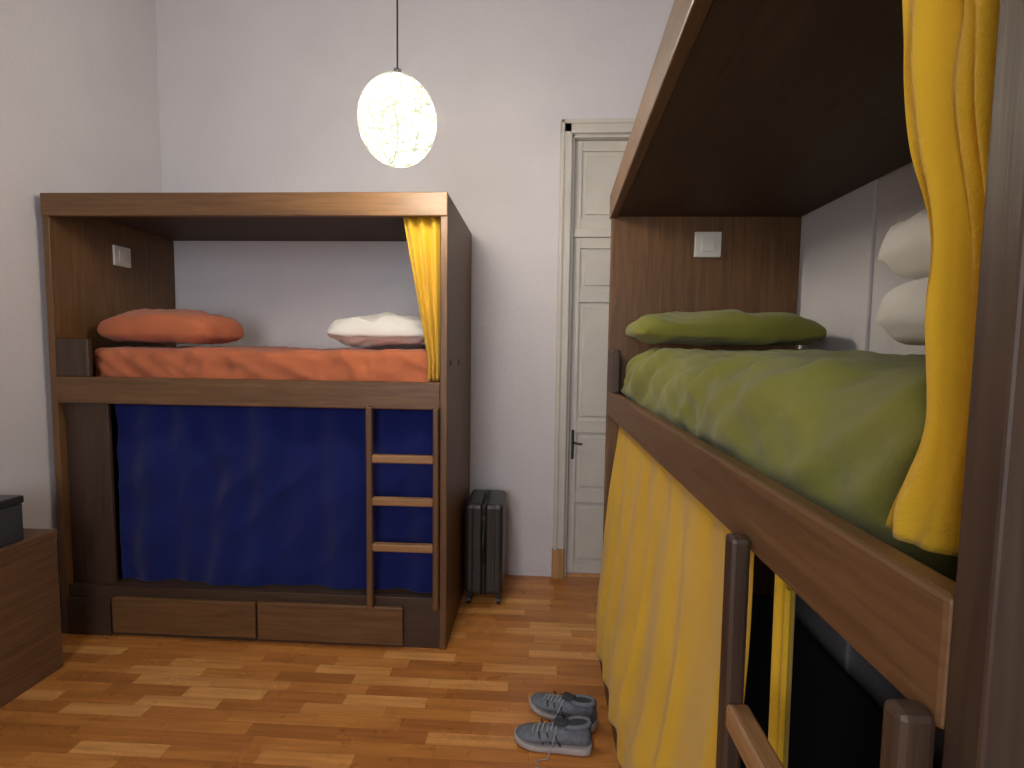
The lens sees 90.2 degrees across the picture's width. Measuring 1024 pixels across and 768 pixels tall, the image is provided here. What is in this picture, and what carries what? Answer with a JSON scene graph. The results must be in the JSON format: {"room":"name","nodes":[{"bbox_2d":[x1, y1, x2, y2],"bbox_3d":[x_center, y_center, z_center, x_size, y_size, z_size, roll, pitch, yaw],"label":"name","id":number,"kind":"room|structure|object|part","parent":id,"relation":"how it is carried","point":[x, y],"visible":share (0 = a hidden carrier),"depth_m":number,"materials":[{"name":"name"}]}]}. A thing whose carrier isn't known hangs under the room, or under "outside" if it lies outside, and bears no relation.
{"room":"dormitory","nodes":[
{"label":"dormitory","id":0,"kind":"room"},
{"bbox_2d":[0,0,161,629],"bbox_3d":[-2.530,-0.563,0.980,0.100,4.000,5.370,1,4,3],"label":"wall","id":1,"kind":"structure","parent":0,"point":[79,96],"depth_m":2.62,"materials":[{"name":"paint"}]},
{"bbox_2d":[0,572,618,767],"bbox_3d":[-0.637,1.510,1.076,3.940,0.100,5.470,1,4,3],"label":"floor","id":2,"kind":"structure","parent":0,"point":[114,701],"depth_m":2.23,"materials":[{"name":"brown wood"}]},
{"bbox_2d":[0,528,62,707],"bbox_3d":[-2.304,1.044,1.923,0.300,0.668,0.996,1,4,3],"label":"base cabinet","id":3,"kind":"object","parent":2,"relation":"on","point":[31,651],"visible":1,"depth_m":2.26,"materials":[{"name":"brown wood"}]},
{"bbox_2d":[0,495,23,547],"bbox_3d":[-2.290,0.597,2.097,0.275,0.200,0.330,1,4,3],"label":"storage box","id":4,"kind":"object","parent":3,"relation":"on","point":[11,517],"visible":1,"depth_m":2.20,"materials":[{"name":"grey plastic"}]},
{"bbox_3d":[-2.291,0.515,2.091,0.270,0.035,0.330,1,4,3],"label":"lid","id":5,"kind":"part","parent":4,"relation":"part of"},
{"bbox_2d":[40,192,471,649],"bbox_3d":[-1.322,0.173,2.995,2.054,2.283,0.912,1,4,3],"label":"bunk bed","id":6,"kind":"object","parent":2,"relation":"on","point":[107,255],"visible":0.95,"depth_m":2.64,"materials":[{"name":"brown wood"}]},
{"bbox_3d":[-2.219,0.577,2.694,0.235,0.965,0.020,1,4,3],"label":"panel","id":7,"kind":"part","parent":6,"relation":"part of","materials":[{"name":"brown wood"}]},
{"bbox_2d":[112,245,130,267],"bbox_3d":[-2.292,-0.748,2.998,0.014,0.115,0.120,1,4,3],"label":"switch","id":8,"kind":"object","parent":6,"relation":"attached to","point":[121,254],"depth_m":2.99,"materials":[{"name":"plastic"}]},
{"bbox_3d":[-1.708,1.215,2.661,0.770,0.190,0.022,1,4,3],"label":"drawer","id":9,"kind":"part","parent":6,"relation":"part of","materials":[{"name":"brown wood"}]},
{"bbox_3d":[-1.343,0.044,2.578,1.980,0.137,0.032,1,4,3],"label":"rail","id":10,"kind":"part","parent":6,"relation":"part of","materials":[{"name":"brown wood"}]},
{"bbox_2d":[94,346,439,381],"bbox_3d":[-1.297,-0.096,3.013,1.866,0.251,0.735,1,4,3],"label":"mattress","id":11,"kind":"object","parent":6,"relation":"on","point":[219,362],"visible":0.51,"depth_m":2.67,"materials":[{"name":"orange fabric"}]},
{"bbox_2d":[97,308,243,343],"bbox_3d":[-1.930,-0.331,2.917,0.660,0.200,0.420,1,4,3],"label":"pillow","id":12,"kind":"object","parent":11,"relation":"on","point":[178,326],"visible":1,"depth_m":2.73,"materials":[{"name":"orange fabric"}]},
{"bbox_2d":[327,312,424,347],"bbox_3d":[-0.723,-0.323,3.016,0.660,0.211,0.460,1,4,-3],"label":"pillow","id":13,"kind":"object","parent":11,"relation":"on","point":[386,328],"visible":0.73,"depth_m":2.81,"materials":[{"name":"white fabric"}]},
{"bbox_2d":[115,404,439,592],"bbox_3d":[-1.234,0.587,2.674,1.736,0.967,0.080,1,4,3],"label":"curtain","id":14,"kind":"object","parent":6,"relation":"hanging from","point":[245,496],"visible":0.9,"depth_m":2.67,"materials":[{"name":"blue fabric"}]},
{"bbox_3d":[-0.934,1.228,2.622,0.760,0.200,0.022,1,4,3],"label":"drawer","id":15,"kind":"part","parent":6,"relation":"part of","materials":[{"name":"brown wood"}]},
{"bbox_3d":[-0.712,0.622,2.553,0.032,1.025,0.032,1,4,3],"label":"ladder post","id":16,"kind":"part","parent":6,"relation":"part of","materials":[{"name":"brown wood"}]},
{"bbox_2d":[403,217,440,380],"bbox_3d":[-0.455,-0.427,2.550,0.192,0.825,0.044,1,4,3],"label":"curtain","id":17,"kind":"object","parent":6,"relation":"hanging from","point":[423,234],"visible":0.98,"depth_m":2.54,"materials":[{"name":"yellow fabric"}]},
{"bbox_3d":[-0.378,0.627,2.536,0.030,1.025,0.032,1,4,3],"label":"ladder post","id":18,"kind":"part","parent":6,"relation":"part of","materials":[{"name":"brown wood"}]},
{"bbox_2d":[465,489,505,603],"bbox_3d":[-0.162,0.996,3.172,0.230,0.645,0.373,1,4,3],"label":"suitcase","id":19,"kind":"object","parent":2,"relation":"on","point":[485,510],"visible":1,"depth_m":3.02,"materials":[{"name":"black plastic"}]},
{"bbox_3d":[-0.170,0.966,3.004,0.018,0.204,0.040,1,4,3],"label":"handle","id":20,"kind":"part","parent":19,"relation":"part of","materials":[{"name":"black plastic"}]},
{"bbox_3d":[-0.157,0.688,3.172,0.018,0.031,0.127,1,4,3],"label":"handle","id":21,"kind":"part","parent":19,"relation":"part of","materials":[{"name":"black plastic"}]},
{"bbox_2d":[514,716,592,767],"bbox_3d":[0.163,1.343,1.986,0.287,0.127,0.189,0,4,-16],"label":"sneaker","id":22,"kind":"object","parent":2,"relation":"on","point":[571,735],"visible":1,"depth_m":1.95,"materials":[{"name":"grey fabric"}]},
{"bbox_2d":[551,548,563,578],"bbox_3d":[0.308,1.208,3.432,0.082,0.200,0.036,1,4,3],"label":"plinth","id":23,"kind":"object","parent":2,"relation":"on","point":[557,567],"visible":1,"depth_m":3.41,"materials":[{"name":"brown wood"}]},
{"bbox_2d":[529,691,597,732],"bbox_3d":[0.214,1.333,2.139,0.287,0.127,0.189,1,4,4],"label":"sneaker","id":24,"kind":"object","parent":2,"relation":"on","point":[549,706],"visible":0.88,"depth_m":2.10,"materials":[{"name":"grey fabric"}]},
{"bbox_2d":[600,0,1023,767],"bbox_3d":[0.780,0.321,1.408,0.954,2.263,2.099,1,4,3],"label":"bunk bed","id":25,"kind":"object","parent":2,"relation":"on","point":[753,117],"visible":0.69,"depth_m":0.92,"materials":[{"name":"brown wood"}]},
{"bbox_3d":[0.402,1.298,1.871,0.022,0.190,0.770,1,4,3],"label":"drawer","id":26,"kind":"part","parent":25,"relation":"part of","materials":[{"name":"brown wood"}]},
{"bbox_2d":[595,426,753,767],"bbox_3d":[0.417,0.747,1.702,0.118,1.067,1.493,1,4,3],"label":"curtain","id":27,"kind":"object","parent":25,"relation":"hanging from","point":[658,629],"visible":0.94,"depth_m":1.43,"materials":[{"name":"yellow fabric"}]},
{"bbox_2d":[694,232,721,257],"bbox_3d":[0.900,-0.641,2.346,0.120,0.115,0.014,1,4,3],"label":"switch","id":28,"kind":"object","parent":25,"relation":"attached to","point":[706,244],"depth_m":2.34,"materials":[{"name":"plastic"}]},
{"bbox_3d":[0.344,0.751,0.826,0.032,1.036,0.032,1,4,3],"label":"ladder post","id":29,"kind":"part","parent":25,"relation":"part of","materials":[{"name":"brown wood"}]},
{"bbox_3d":[0.415,0.157,1.417,0.032,0.114,2.025,1,4,3],"label":"rail","id":30,"kind":"part","parent":25,"relation":"part of","materials":[{"name":"brown wood"}]},
{"bbox_2d":[768,574,795,767],"bbox_3d":[0.465,0.620,0.892,0.036,0.670,0.082,1,4,3],"label":"curtain","id":31,"kind":"object","parent":25,"relation":"hanging from","point":[784,596],"visible":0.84,"depth_m":0.87,"materials":[{"name":"yellow fabric"}]},
{"bbox_2d":[621,347,957,581],"bbox_3d":[0.845,0.045,1.399,0.844,0.292,1.912,1,4,3],"label":"blanket","id":32,"kind":"object","parent":25,"relation":"on","point":[842,431],"visible":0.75,"depth_m":0.79,"materials":[{"name":"green fabric"}]},
{"bbox_2d":[626,309,826,346],"bbox_3d":[0.856,-0.229,2.108,0.740,0.156,0.403,1,5,3],"label":"pillow","id":33,"kind":"object","parent":32,"relation":"on","point":[728,327],"visible":1,"depth_m":1.93,"materials":[{"name":"green fabric"}]},
{"bbox_2d":[876,276,928,345],"bbox_3d":[1.142,-0.191,1.259,0.240,0.191,0.503,1,4,3],"label":"pillow","id":34,"kind":"object","parent":32,"relation":"on","point":[901,312],"visible":0.32,"depth_m":1.36,"materials":[{"name":"white fabric"}]},
{"bbox_2d":[878,209,930,278],"bbox_3d":[1.139,-0.374,1.261,0.233,0.185,0.478,1,4,3],"label":"pillow","id":35,"kind":"object","parent":34,"relation":"on","point":[905,248],"visible":0.34,"depth_m":1.35,"materials":[{"name":"white fabric"}]},
{"bbox_3d":[0.325,0.780,0.461,0.032,1.028,0.024,1,4,3],"label":"ladder post","id":36,"kind":"part","parent":25,"relation":"part of","materials":[{"name":"brown wood"}]},
{"bbox_2d":[885,0,999,556],"bbox_3d":[0.416,-0.239,0.493,0.046,0.800,0.228,1,4,3],"label":"curtain","id":37,"kind":"object","parent":25,"relation":"hanging from","point":[950,46],"visible":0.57,"depth_m":0.47,"materials":[{"name":"yellow fabric"}]},
{"bbox_2d":[155,0,574,575],"bbox_3d":[-0.985,-0.716,3.464,2.730,4.000,0.160,1,4,3],"label":"wall","id":38,"kind":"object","parent":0,"point":[255,95],"visible":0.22,"depth_m":3.34,"materials":[{"name":"paint"}]},
{"bbox_2d":[553,120,629,576],"bbox_3d":[0.736,-0.179,3.377,0.887,2.985,0.150,1,4,3],"label":"door frame","id":39,"kind":"structure","parent":38,"relation":"attached to","point":[568,134],"depth_m":3.31,"materials":[{"name":"paint"}]},
{"bbox_2d":[554,119,564,549],"bbox_3d":[0.307,-0.280,3.311,0.020,2.785,0.012,1,4,3],"label":"bead","id":40,"kind":"object","parent":39,"relation":"attached to","point":[563,123],"visible":1,"depth_m":3.30,"materials":[{"name":"paint"}]},
{"bbox_2d":[561,123,633,133],"bbox_3d":[0.789,-1.623,3.214,0.962,0.080,0.030,1,4,3],"label":"trim","id":41,"kind":"structure","parent":39,"relation":"attached to","point":[577,128],"depth_m":3.21,"materials":[{"name":"paint"}]},
{"bbox_2d":[562,118,635,122],"bbox_3d":[0.787,-1.649,3.192,0.945,0.025,0.012,1,4,3],"label":"bead","id":42,"kind":"object","parent":39,"relation":"attached to","point":[612,120],"visible":0.44,"depth_m":3.20,"materials":[{"name":"paint"}]},
{"bbox_2d":[573,0,673,134],"bbox_3d":[0.802,-2.136,3.273,0.810,1.095,0.160,1,4,3],"label":"wall","id":43,"kind":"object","parent":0,"point":[617,42],"visible":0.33,"depth_m":3.21,"materials":[{"name":"paint"}]},
{"bbox_2d":[795,162,944,767],"bbox_3d":[1.305,-0.499,0.786,0.100,4.000,5.370,1,4,3],"label":"wall","id":44,"kind":"structure","parent":0,"point":[900,197],"depth_m":1.78,"materials":[{"name":"paint"}]},
{"bbox_2d":[795,178,878,673],"bbox_3d":[1.313,-0.588,2.054,0.015,4.000,0.450,1,4,3],"label":"wall panel","id":45,"kind":"object","parent":44,"relation":"attached to","point":[841,232],"depth_m":2.02,"materials":[{"name":"paint"}]},
{"bbox_3d":[-0.583,-2.579,0.790,3.940,0.100,5.470,1,4,3],"label":"ceiling","id":46,"kind":"structure","parent":0,"visible":0},
{"bbox_2d":[357,0,436,167],"bbox_3d":[-0.431,-1.723,1.910,0.298,1.761,0.298,1,4,7],"label":"pendant lamp","id":47,"kind":"object","parent":46,"relation":"hanging from","point":[397,125],"visible":1,"depth_m":1.86,"materials":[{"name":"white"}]},
{"bbox_3d":[-0.428,-1.887,1.899,0.007,1.432,0.007,1,4,3],"label":"cord","id":48,"kind":"part","parent":47,"relation":"part of","materials":[{"name":"black plastic"}]},
{"bbox_3d":[1.287,-0.679,3.349,0.200,4.000,0.160,1,4,3],"label":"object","id":49,"kind":"object","parent":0,"visible":0},
{"bbox_3d":[1.171,-0.133,3.373,0.017,2.905,0.120,1,4,3],"label":"door frame","id":50,"kind":"structure","parent":49,"relation":"attached to","visible":0},
{"bbox_2d":[573,229,610,237],"bbox_3d":[0.785,-0.980,3.329,0.776,0.050,0.050,1,4,3],"label":"bar","id":51,"kind":"object","parent":50,"relation":"attached to","point":[577,233],"visible":0.2,"depth_m":3.32,"materials":[{"name":"paint"}]},
{"bbox_2d":[566,141,626,572],"bbox_3d":[0.775,-0.135,3.403,0.770,2.875,0.040,1,4,3],"label":"door","id":52,"kind":"structure","parent":50,"relation":"attached to","point":[599,169],"depth_m":3.40,"materials":[{"name":"paint"}]},
{"bbox_2d":[571,430,573,458],"bbox_3d":[0.408,0.407,3.436,0.018,0.200,0.008,1,4,3],"label":"plate","id":53,"kind":"object","parent":52,"relation":"attached to","point":[572,433],"depth_m":3.43,"materials":[{"name":"black metal"}]},
{"bbox_3d":[0.411,0.166,3.432,0.050,2.260,0.018,1,4,3],"label":"door leaf stile","id":54,"kind":"part","parent":52,"relation":"part of","materials":[{"name":"white wood"}]},
{"bbox_3d":[0.430,-1.292,3.330,0.050,0.565,0.018,1,4,3],"label":"transom stile","id":55,"kind":"part","parent":52,"relation":"part of","materials":[{"name":"white wood"}]},
{"bbox_3d":[0.563,1.261,3.500,0.283,0.070,0.018,1,4,3],"label":"leaf rail","id":56,"kind":"part","parent":52,"relation":"part of","materials":[{"name":"white wood"}]},
{"bbox_3d":[0.570,0.768,3.466,0.283,0.080,0.018,1,4,3],"label":"leaf rail","id":57,"kind":"part","parent":52,"relation":"part of","materials":[{"name":"white wood"}]},
{"bbox_3d":[0.576,0.289,3.432,0.283,0.080,0.018,1,4,3],"label":"leaf rail","id":58,"kind":"part","parent":52,"relation":"part of","materials":[{"name":"white wood"}]},
{"bbox_3d":[0.566,1.017,3.485,0.223,0.360,0.014,1,4,3],"label":"panel","id":59,"kind":"part","parent":52,"relation":"part of","materials":[{"name":"paint"}]},
{"bbox_3d":[0.573,0.528,3.451,0.223,0.340,0.014,1,4,3],"label":"panel","id":60,"kind":"part","parent":52,"relation":"part of","materials":[{"name":"paint"}]},
{"bbox_3d":[0.587,-0.579,3.371,0.283,0.080,0.018,1,4,3],"label":"leaf rail","id":61,"kind":"part","parent":52,"relation":"part of","materials":[{"name":"white wood"}]},
{"bbox_3d":[0.582,-0.145,3.404,0.223,0.730,0.014,1,4,3],"label":"panel","id":62,"kind":"part","parent":52,"relation":"part of","materials":[{"name":"paint"}]},
{"bbox_3d":[0.592,-0.923,3.347,0.283,0.070,0.018,1,4,3],"label":"leaf rail","id":63,"kind":"part","parent":52,"relation":"part of","materials":[{"name":"white wood"}]},
{"bbox_3d":[0.593,-1.043,3.339,0.283,0.070,0.018,1,4,3],"label":"transom rail","id":64,"kind":"part","parent":52,"relation":"part of","materials":[{"name":"white wood"}]},
{"bbox_3d":[0.590,-0.754,3.361,0.223,0.210,0.014,1,4,3],"label":"panel","id":65,"kind":"part","parent":52,"relation":"part of","materials":[{"name":"paint"}]},
{"bbox_3d":[0.597,-1.292,3.324,0.223,0.370,0.014,1,4,3],"label":"transom panel","id":66,"kind":"part","parent":52,"relation":"part of","materials":[{"name":"paint"}]},
{"bbox_3d":[0.600,-1.539,3.304,0.283,0.065,0.018,1,4,3],"label":"transom rail","id":67,"kind":"part","parent":52,"relation":"part of","materials":[{"name":"white wood"}]}
]}

